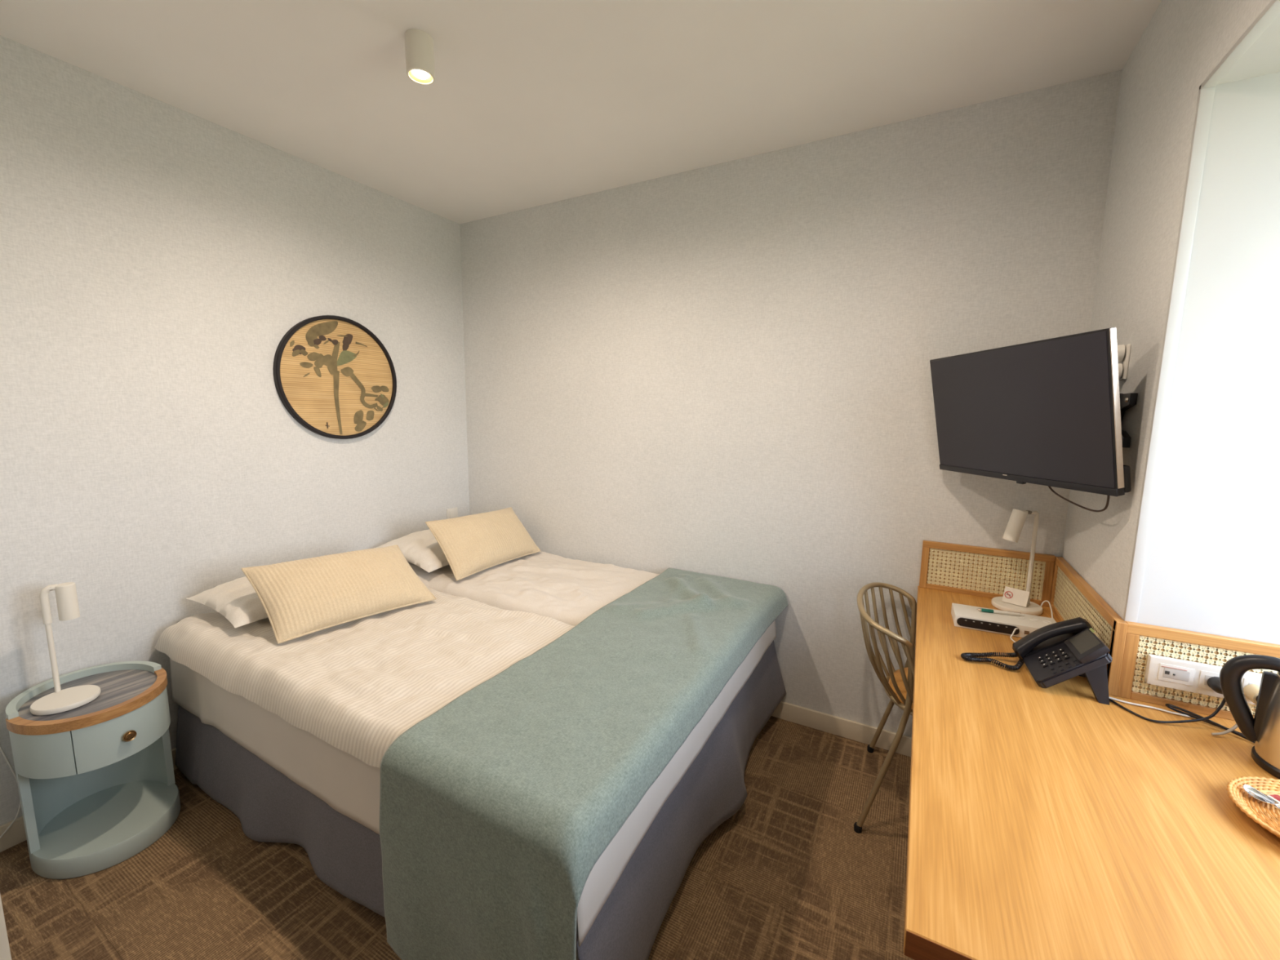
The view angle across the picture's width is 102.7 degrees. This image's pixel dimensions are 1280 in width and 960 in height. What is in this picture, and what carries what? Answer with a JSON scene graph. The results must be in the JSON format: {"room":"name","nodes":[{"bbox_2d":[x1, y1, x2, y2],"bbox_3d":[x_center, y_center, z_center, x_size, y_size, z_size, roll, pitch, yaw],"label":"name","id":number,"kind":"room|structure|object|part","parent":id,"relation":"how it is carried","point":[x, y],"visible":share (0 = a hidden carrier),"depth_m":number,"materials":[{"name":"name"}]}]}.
{"room":"hotel room","nodes":[
{"label":"hotel room","id":0,"kind":"room"},
{"bbox_2d":[0,35,469,825],"bbox_3d":[-1.999,-0.087,1.768,0.120,2.562,3.740,5,9,28],"label":"wall","id":1,"kind":"structure","parent":0,"point":[157,258],"depth_m":1.96,"materials":[{"name":"paint"}]},
{"bbox_2d":[0,747,177,852],"bbox_3d":[-1.634,1.066,2.475,0.014,0.084,2.147,5,9,28],"label":"baseboard","id":2,"kind":"structure","parent":1,"relation":"attached to","point":[15,834],"depth_m":1.69,"materials":[{"name":"beige paint"}]},
{"bbox_2d":[272,315,396,439],"bbox_3d":[-1.471,-0.500,2.519,0.028,0.594,0.594,5,9,28],"label":"picture","id":3,"kind":"object","parent":1,"relation":"attached to","point":[332,375],"visible":1,"depth_m":2.49,"materials":[{"name":"paint"}]},
{"bbox_2d":[446,506,457,519],"bbox_3d":[-1.171,0.215,3.196,0.013,0.080,0.080,5,9,28],"label":"wall switch","id":4,"kind":"object","parent":1,"relation":"attached to","point":[452,513],"visible":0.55,"depth_m":3.19,"materials":[{"name":"white plastic"}]},
{"bbox_2d":[0,715,914,959],"bbox_3d":[-0.306,1.380,1.015,4.020,0.120,3.740,5,9,28],"label":"floor","id":5,"kind":"structure","parent":0,"point":[788,876],"depth_m":1.55,"materials":[{"name":"carpet"}]},
{"bbox_2d":[5,661,180,879],"bbox_3d":[-1.797,0.943,1.709,0.409,0.527,0.360,5,9,28],"label":"nightstand","id":6,"kind":"object","parent":5,"relation":"on","point":[97,788],"visible":0.98,"depth_m":1.66,"materials":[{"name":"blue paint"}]},
{"bbox_3d":[-1.792,0.817,1.534,0.181,0.144,0.039,1,8,1],"label":"panel","id":7,"kind":"part","parent":6,"relation":"part of","materials":[{"name":"green paint"}]},
{"bbox_2d":[0,582,101,838],"bbox_3d":[-1.934,0.773,1.635,0.358,0.875,0.166,0,8,-8],"label":"table lamp","id":8,"kind":"object","parent":6,"relation":"on","point":[60,700],"visible":0.95,"depth_m":1.64,"materials":[{"name":"white paint"}]},
{"bbox_3d":[-2.075,0.984,1.622,0.010,0.458,0.141,4,8,24],"label":"power cord","id":9,"kind":"part","parent":8,"relation":"part of","materials":[{"name":"white plastic"}]},
{"bbox_3d":[-1.879,0.395,1.630,0.019,0.122,0.040,8,11,44],"label":"lamp arm","id":10,"kind":"part","parent":8,"relation":"part of","materials":[{"name":"white paint"}]},
{"bbox_3d":[-1.853,0.392,1.655,0.046,0.114,0.046,5,9,28],"label":"lamp shade","id":11,"kind":"part","parent":8,"relation":"part of","materials":[{"name":"white paint"}]},
{"bbox_3d":[-1.718,0.717,1.637,0.206,0.030,0.360,5,9,28],"label":"wood trim","id":12,"kind":"part","parent":6,"relation":"part of","materials":[{"name":"brown wood"}]},
{"bbox_3d":[-1.802,0.711,1.683,0.351,0.015,0.317,5,9,28],"label":"plate","id":13,"kind":"part","parent":6,"relation":"part of","materials":[{"name":"stone"}]},
{"bbox_2d":[28,780,180,879],"bbox_3d":[-1.807,1.170,1.744,0.390,0.067,0.352,5,9,28],"label":"shelf","id":14,"kind":"object","parent":6,"relation":"attached to","point":[105,826],"depth_m":1.69,"materials":[{"name":"blue paint"}]},
{"bbox_3d":[-1.649,0.804,1.648,0.068,0.144,0.243,3,8,14],"label":"drawer","id":15,"kind":"part","parent":6,"relation":"part of","materials":[{"name":"green paint"}]},
{"bbox_3d":[-1.615,0.808,1.617,0.020,0.034,0.034,5,9,28],"label":"knob","id":16,"kind":"part","parent":6,"relation":"part of","materials":[{"name":"brown metal"}]},
{"bbox_3d":[-1.680,0.783,1.802,0.105,0.144,0.026,8,11,44],"label":"panel","id":17,"kind":"part","parent":6,"relation":"part of","materials":[{"name":"green paint"}]},
{"bbox_2d":[169,619,786,959],"bbox_3d":[-0.579,0.881,2.185,2.069,0.552,1.601,5,9,28],"label":"double bed","id":18,"kind":"object","parent":5,"relation":"on","point":[283,783],"visible":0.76,"depth_m":1.58,"materials":[{"name":"grey fabric"}]},
{"bbox_2d":[154,585,574,768],"bbox_3d":[-0.801,0.616,1.848,1.945,0.120,0.852,5,9,28],"label":"duvet","id":19,"kind":"object","parent":18,"relation":"on","point":[357,686],"visible":0.44,"depth_m":1.70,"materials":[{"name":"fabric"}]},
{"bbox_2d":[186,576,267,627],"bbox_3d":[-1.435,0.430,2.212,0.400,0.126,0.700,5,9,28],"label":"bed pillow","id":20,"kind":"object","parent":19,"relation":"on","point":[237,600],"visible":0.27,"depth_m":1.95,"materials":[{"name":"fabric"}]},
{"bbox_2d":[240,544,436,644],"bbox_3d":[-1.176,0.419,2.047,0.320,0.219,0.588,6,10,37],"label":"throw cushion","id":21,"kind":"object","parent":19,"relation":"on","point":[300,597],"visible":1,"depth_m":1.95,"materials":[{"name":"beige fabric"}]},
{"bbox_2d":[408,551,659,626],"bbox_3d":[-0.414,0.510,2.543,1.945,0.081,0.733,5,9,28],"label":"duvet","id":22,"kind":"object","parent":18,"relation":"on","point":[568,591],"visible":0.45,"depth_m":2.44,"materials":[{"name":"fabric"}]},
{"bbox_2d":[373,528,448,572],"bbox_3d":[-1.051,0.340,2.862,0.440,0.135,0.670,5,9,28],"label":"bed pillow","id":23,"kind":"object","parent":22,"relation":"on","point":[421,548],"visible":0.28,"depth_m":2.62,"materials":[{"name":"fabric"}]},
{"bbox_2d":[425,506,541,581],"bbox_3d":[-0.822,0.311,2.756,0.265,0.252,0.651,5,9,28],"label":"throw cushion","id":24,"kind":"object","parent":22,"relation":"on","point":[473,544],"visible":1,"depth_m":2.63,"materials":[{"name":"beige fabric"}]},
{"bbox_2d":[379,568,788,959],"bbox_3d":[0.014,0.818,1.825,0.627,0.616,1.647,5,9,28],"label":"throw","id":25,"kind":"object","parent":18,"relation":"on","point":[499,806],"visible":1,"depth_m":1.23,"materials":[{"name":"green fabric"}]},
{"bbox_2d":[853,582,916,833],"bbox_3d":[1.066,0.829,1.851,0.564,0.779,0.514,5,9,28],"label":"spindle chair","id":26,"kind":"object","parent":5,"relation":"on","point":[898,684],"visible":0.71,"depth_m":1.78,"materials":[{"name":"beige wood"}]},
{"bbox_3d":[0.828,0.880,1.727,0.140,0.679,0.039,4,8,25],"label":"leg","id":27,"kind":"part","parent":26,"relation":"part of","materials":[{"name":"metal"}]},
{"bbox_3d":[0.911,0.476,1.893,0.200,0.094,0.510,5,9,28],"label":"rail","id":28,"kind":"part","parent":26,"relation":"part of","materials":[{"name":"metal"}]},
{"bbox_3d":[1.048,0.830,2.125,0.140,0.679,0.039,6,9,32],"label":"leg","id":29,"kind":"part","parent":26,"relation":"part of","materials":[{"name":"metal"}]},
{"bbox_3d":[1.105,0.767,1.822,0.396,0.037,0.396,5,9,28],"label":"seat","id":30,"kind":"part","parent":26,"relation":"part of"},
{"bbox_2d":[903,540,1279,959],"bbox_3d":[1.239,0.841,1.169,1.120,0.942,1.617,5,9,28],"label":"desk","id":31,"kind":"object","parent":5,"relation":"on","point":[1055,822],"depth_m":0.94,"materials":[{"name":"brown wood"}]},
{"bbox_3d":[1.326,0.441,1.989,0.372,0.019,0.020,5,9,28],"label":"rail","id":32,"kind":"part","parent":31,"relation":"part of","materials":[{"name":"brown wood"}]},
{"bbox_3d":[1.328,0.355,1.981,0.418,0.188,0.011,5,9,28],"label":"upstand panel","id":33,"kind":"part","parent":31,"relation":"part of","materials":[{"name":"beige wicker"}]},
{"bbox_3d":[1.328,0.272,1.967,0.422,0.025,0.020,5,9,28],"label":"rail","id":34,"kind":"part","parent":31,"relation":"part of","materials":[{"name":"brown wood"}]},
{"bbox_2d":[951,603,1056,637],"bbox_3d":[1.197,0.469,1.684,0.286,0.041,0.128,4,9,27],"label":"hub","id":35,"kind":"object","parent":31,"relation":"on","point":[966,616],"visible":0.82,"depth_m":1.66,"materials":[{"name":"white plastic"}]},
{"bbox_2d":[976,608,1023,616],"bbox_3d":[1.198,0.440,1.703,0.135,0.011,0.011,3,8,20],"label":"pen","id":36,"kind":"object","parent":35,"relation":"on","point":[983,610],"visible":1,"depth_m":1.70,"materials":[{"name":"white plastic"}]},
{"bbox_2d":[1009,627,1017,642],"bbox_3d":[1.171,0.490,1.553,0.036,0.032,0.124,1,8,0],"label":"cable","id":37,"kind":"object","parent":31,"relation":"on","point":[1015,628],"visible":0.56,"depth_m":1.60,"materials":[{"name":"white plastic"}]},
{"bbox_2d":[991,508,1053,617],"bbox_3d":[1.306,0.306,1.693,0.178,0.363,0.473,5,9,28],"label":"table lamp","id":38,"kind":"object","parent":31,"relation":"on","point":[1015,523],"visible":0.73,"depth_m":1.84,"materials":[{"name":"white metal"}]},
{"bbox_3d":[1.353,0.164,1.845,0.071,0.121,0.046,1,8,0],"label":"lamp shade","id":39,"kind":"part","parent":38,"relation":"part of","materials":[{"name":"white paint"}]},
{"bbox_2d":[1001,586,1030,607],"bbox_3d":[1.367,0.421,1.857,0.045,0.052,0.074,-5,10,-37],"label":"tent card","id":40,"kind":"object","parent":38,"relation":"on","point":[1011,595],"visible":1,"depth_m":1.85,"materials":[{"name":"white paper"}]},
{"bbox_3d":[1.407,0.123,1.841,0.056,0.025,0.011,0,8,-1],"label":"lamp arm","id":41,"kind":"part","parent":38,"relation":"part of","materials":[{"name":"white paint"}]},
{"bbox_3d":[1.364,0.475,1.657,0.032,0.038,0.429,4,8,25],"label":"power cord","id":42,"kind":"part","parent":38,"relation":"part of","materials":[{"name":"white plastic"}]},
{"bbox_3d":[1.351,0.496,1.582,0.020,0.019,0.626,5,9,28],"label":"rail","id":43,"kind":"part","parent":31,"relation":"part of","materials":[{"name":"brown wood"}]},
{"bbox_3d":[1.355,0.410,1.569,0.011,0.188,0.672,5,9,28],"label":"upstand panel","id":44,"kind":"part","parent":31,"relation":"part of","materials":[{"name":"beige wicker"}]},
{"bbox_3d":[1.353,0.327,1.559,0.020,0.025,0.676,5,9,28],"label":"rail","id":45,"kind":"part","parent":31,"relation":"part of","materials":[{"name":"brown wood"}]},
{"bbox_2d":[960,617,1226,723],"bbox_3d":[1.129,0.459,1.322,0.497,0.155,0.230,5,9,28],"label":"desk phone","id":46,"kind":"object","parent":31,"relation":"on","point":[1055,653],"visible":1,"depth_m":1.33,"materials":[{"name":"grey plastic"}]},
{"bbox_3d":[1.004,0.502,1.454,0.159,0.026,0.090,5,9,28],"label":"coiled cord","id":47,"kind":"part","parent":46,"relation":"part of","materials":[{"name":"black plastic"}]},
{"bbox_2d":[1064,628,1110,664],"bbox_3d":[1.136,0.423,1.303,0.058,0.059,0.116,4,8,25],"label":"screen","id":48,"kind":"object","parent":46,"relation":"attached to","point":[1085,647],"depth_m":1.28,"materials":[{"name":"grey plastic"}]},
{"bbox_3d":[1.129,0.494,1.268,0.053,0.099,0.041,5,9,28],"label":"stand leg","id":49,"kind":"part","parent":46,"relation":"part of","materials":[{"name":"grey plastic"}]},
{"bbox_3d":[1.209,0.514,1.190,0.212,0.082,0.070,7,10,41],"label":"power cord","id":50,"kind":"part","parent":46,"relation":"part of","materials":[{"name":"black plastic"}]},
{"bbox_3d":[1.193,0.447,1.283,0.021,0.192,0.020,5,9,28],"label":"corner post","id":51,"kind":"part","parent":31,"relation":"part of","materials":[{"name":"brown wood"}]},
{"bbox_2d":[1109,697,1193,718],"bbox_3d":[1.226,0.547,1.232,0.156,0.005,0.010,6,9,32],"label":"cable","id":52,"kind":"object","parent":31,"relation":"on","point":[1111,698],"visible":0.92,"depth_m":1.23,"materials":[{"name":"plastic"}]},
{"bbox_3d":[1.496,0.558,1.132,0.620,0.019,0.020,5,9,28],"label":"rail","id":53,"kind":"part","parent":31,"relation":"part of","materials":[{"name":"brown wood"}]},
{"bbox_3d":[1.499,0.471,1.123,0.666,0.188,0.011,5,9,28],"label":"upstand panel","id":54,"kind":"part","parent":31,"relation":"part of","materials":[{"name":"beige wicker"}]},
{"bbox_3d":[1.498,0.389,1.109,0.670,0.025,0.020,5,9,28],"label":"rail","id":55,"kind":"part","parent":31,"relation":"part of","materials":[{"name":"brown wood"}]},
{"bbox_3d":[1.349,0.472,1.159,0.283,0.071,0.066,5,9,28],"label":"desk socket strip","id":56,"kind":"part","parent":31,"relation":"part of","materials":[{"name":"white plastic"}]},
{"bbox_2d":[1164,654,1279,778],"bbox_3d":[1.313,0.463,1.055,0.160,0.223,0.328,-1,8,-9],"label":"electric kettle","id":57,"kind":"object","parent":31,"relation":"on","point":[1263,730],"visible":0.99,"depth_m":1.04,"materials":[{"name":"black plastic"}]},
{"bbox_3d":[1.300,0.551,1.153,0.030,0.022,0.168,-5,9,-34],"label":"power cord","id":58,"kind":"part","parent":57,"relation":"part of","materials":[{"name":"black plastic"}]},
{"bbox_3d":[1.264,0.447,1.057,0.031,0.187,0.095,-6,10,-40],"label":"handle","id":59,"kind":"part","parent":57,"relation":"part of","materials":[{"name":"black plastic"}]},
{"bbox_2d":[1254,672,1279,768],"bbox_3d":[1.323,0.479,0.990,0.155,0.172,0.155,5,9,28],"label":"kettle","id":60,"kind":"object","parent":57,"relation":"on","point":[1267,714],"depth_m":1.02,"materials":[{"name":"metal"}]},
{"bbox_2d":[1210,723,1238,735],"bbox_3d":[1.299,0.525,1.126,0.078,0.076,0.023,-2,8,-18],"label":"lead","id":61,"kind":"object","parent":31,"relation":"on","point":[1235,726],"visible":0.48,"depth_m":1.12,"materials":[{"name":"white plastic"}]},
{"bbox_2d":[1226,776,1279,837],"bbox_3d":[1.152,0.586,0.852,0.234,0.027,0.234,6,10,37],"label":"wicker tray","id":62,"kind":"object","parent":31,"relation":"on","point":[1266,815],"visible":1,"depth_m":0.91,"materials":[{"name":"beige wicker"}]},
{"bbox_2d":[1242,784,1279,809],"bbox_3d":[1.113,0.567,0.870,0.029,0.022,0.140,0,8,-3],"label":"teaspoon","id":63,"kind":"object","parent":62,"relation":"in","point":[1255,793],"visible":1,"depth_m":0.92,"materials":[{"name":"metal"}]},
{"bbox_2d":[1266,795,1279,807],"bbox_3d":[1.130,0.574,0.886,0.017,0.005,0.078,0,8,-1],"label":"sachet","id":64,"kind":"object","parent":62,"relation":"in","point":[1276,800],"visible":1,"depth_m":0.91,"materials":[{"name":"paper"}]},
{"bbox_2d":[1269,794,1279,801],"bbox_3d":[1.148,0.574,0.887,0.017,0.005,0.078,0,8,-3],"label":"sachet","id":65,"kind":"object","parent":62,"relation":"in","point":[1277,797],"visible":1,"depth_m":0.92,"materials":[{"name":"paper"}]},
{"bbox_2d":[0,0,1161,223],"bbox_3d":[-0.276,-1.272,0.660,4.020,0.120,3.740,5,9,28],"label":"ceiling","id":66,"kind":"structure","parent":0,"point":[529,104],"depth_m":1.68,"materials":[{"name":"paint"}]},
{"bbox_2d":[404,28,435,84],"bbox_3d":[-0.668,-1.283,1.554,0.081,0.106,0.081,5,9,28],"label":"ceiling spotlight","id":67,"kind":"object","parent":66,"relation":"attached to","point":[419,45],"visible":1,"depth_m":1.53,"materials":[{"name":"white paint"}]},
{"bbox_2d":[459,69,1122,737],"bbox_3d":[0.635,-0.140,2.382,3.900,2.562,0.120,5,9,28],"label":"wall","id":68,"kind":"structure","parent":0,"point":[723,369],"depth_m":2.27,"materials":[{"name":"paint"}]},
{"bbox_2d":[771,701,911,756],"bbox_3d":[0.203,1.057,2.697,3.018,0.084,0.014,5,9,28],"label":"baseboard","id":69,"kind":"structure","parent":68,"relation":"attached to","point":[849,729],"depth_m":2.31,"materials":[{"name":"beige paint"}]},
{"bbox_2d":[1062,0,1271,619],"bbox_3d":[1.039,0.169,0.113,0.782,2.562,3.500,5,9,28],"label":"wall","id":70,"kind":"structure","parent":0,"point":[1184,41],"depth_m":1.34,"materials":[{"name":"paint"}]},
{"bbox_2d":[929,327,1137,511],"bbox_3d":[1.232,-0.181,1.611,0.254,0.472,0.697,0,8,-4],"label":"television","id":71,"kind":"object","parent":70,"relation":"attached to","point":[1050,412],"visible":1,"depth_m":1.47,"materials":[{"name":"black plastic"}]},
{"bbox_3d":[1.175,-0.173,1.260,0.089,0.393,0.004,1,8,0],"label":"trim","id":72,"kind":"part","parent":71,"relation":"part of","materials":[{"name":"silver metal"}]},
{"bbox_3d":[1.309,-0.164,1.413,0.032,0.150,0.188,5,9,28],"label":"wall plate","id":73,"kind":"part","parent":71,"relation":"part of","materials":[{"name":"black plastic"}]},
{"bbox_2d":[1116,343,1130,380],"bbox_3d":[1.296,-0.316,1.458,0.132,0.127,0.076,7,10,37],"label":"wall socket","id":74,"kind":"object","parent":70,"relation":"attached to","point":[1123,351],"visible":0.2,"depth_m":1.40,"materials":[{"name":"white plastic"}]},
{"bbox_2d":[1123,0,1279,622],"bbox_3d":[0.985,-0.199,0.754,0.024,1.228,1.026,5,9,28],"label":"trim","id":75,"kind":"structure","parent":70,"relation":"attached to","point":[1207,88],"depth_m":1.17,"materials":[{"name":"white paint"}]},
{"bbox_2d":[1137,13,1279,644],"bbox_3d":[1.282,-0.055,0.607,0.660,1.468,1.026,5,9,28],"label":"window","id":76,"kind":"structure","parent":70,"relation":"attached to","point":[1212,565],"depth_m":1.15,"materials":[{"name":"white glass"}]},
{"bbox_3d":[-1.714,0.007,1.091,1.040,2.562,0.101,5,9,28],"label":"wall","id":77,"kind":"structure","parent":0,"visible":0},
{"bbox_2d":[0,894,11,959],"bbox_3d":[-1.258,0.247,0.862,0.012,2.156,0.117,5,9,28],"label":"trim","id":78,"kind":"structure","parent":77,"relation":"attached to","point":[5,953],"depth_m":0.99,"materials":[{"name":"beige paint"}]}
]}

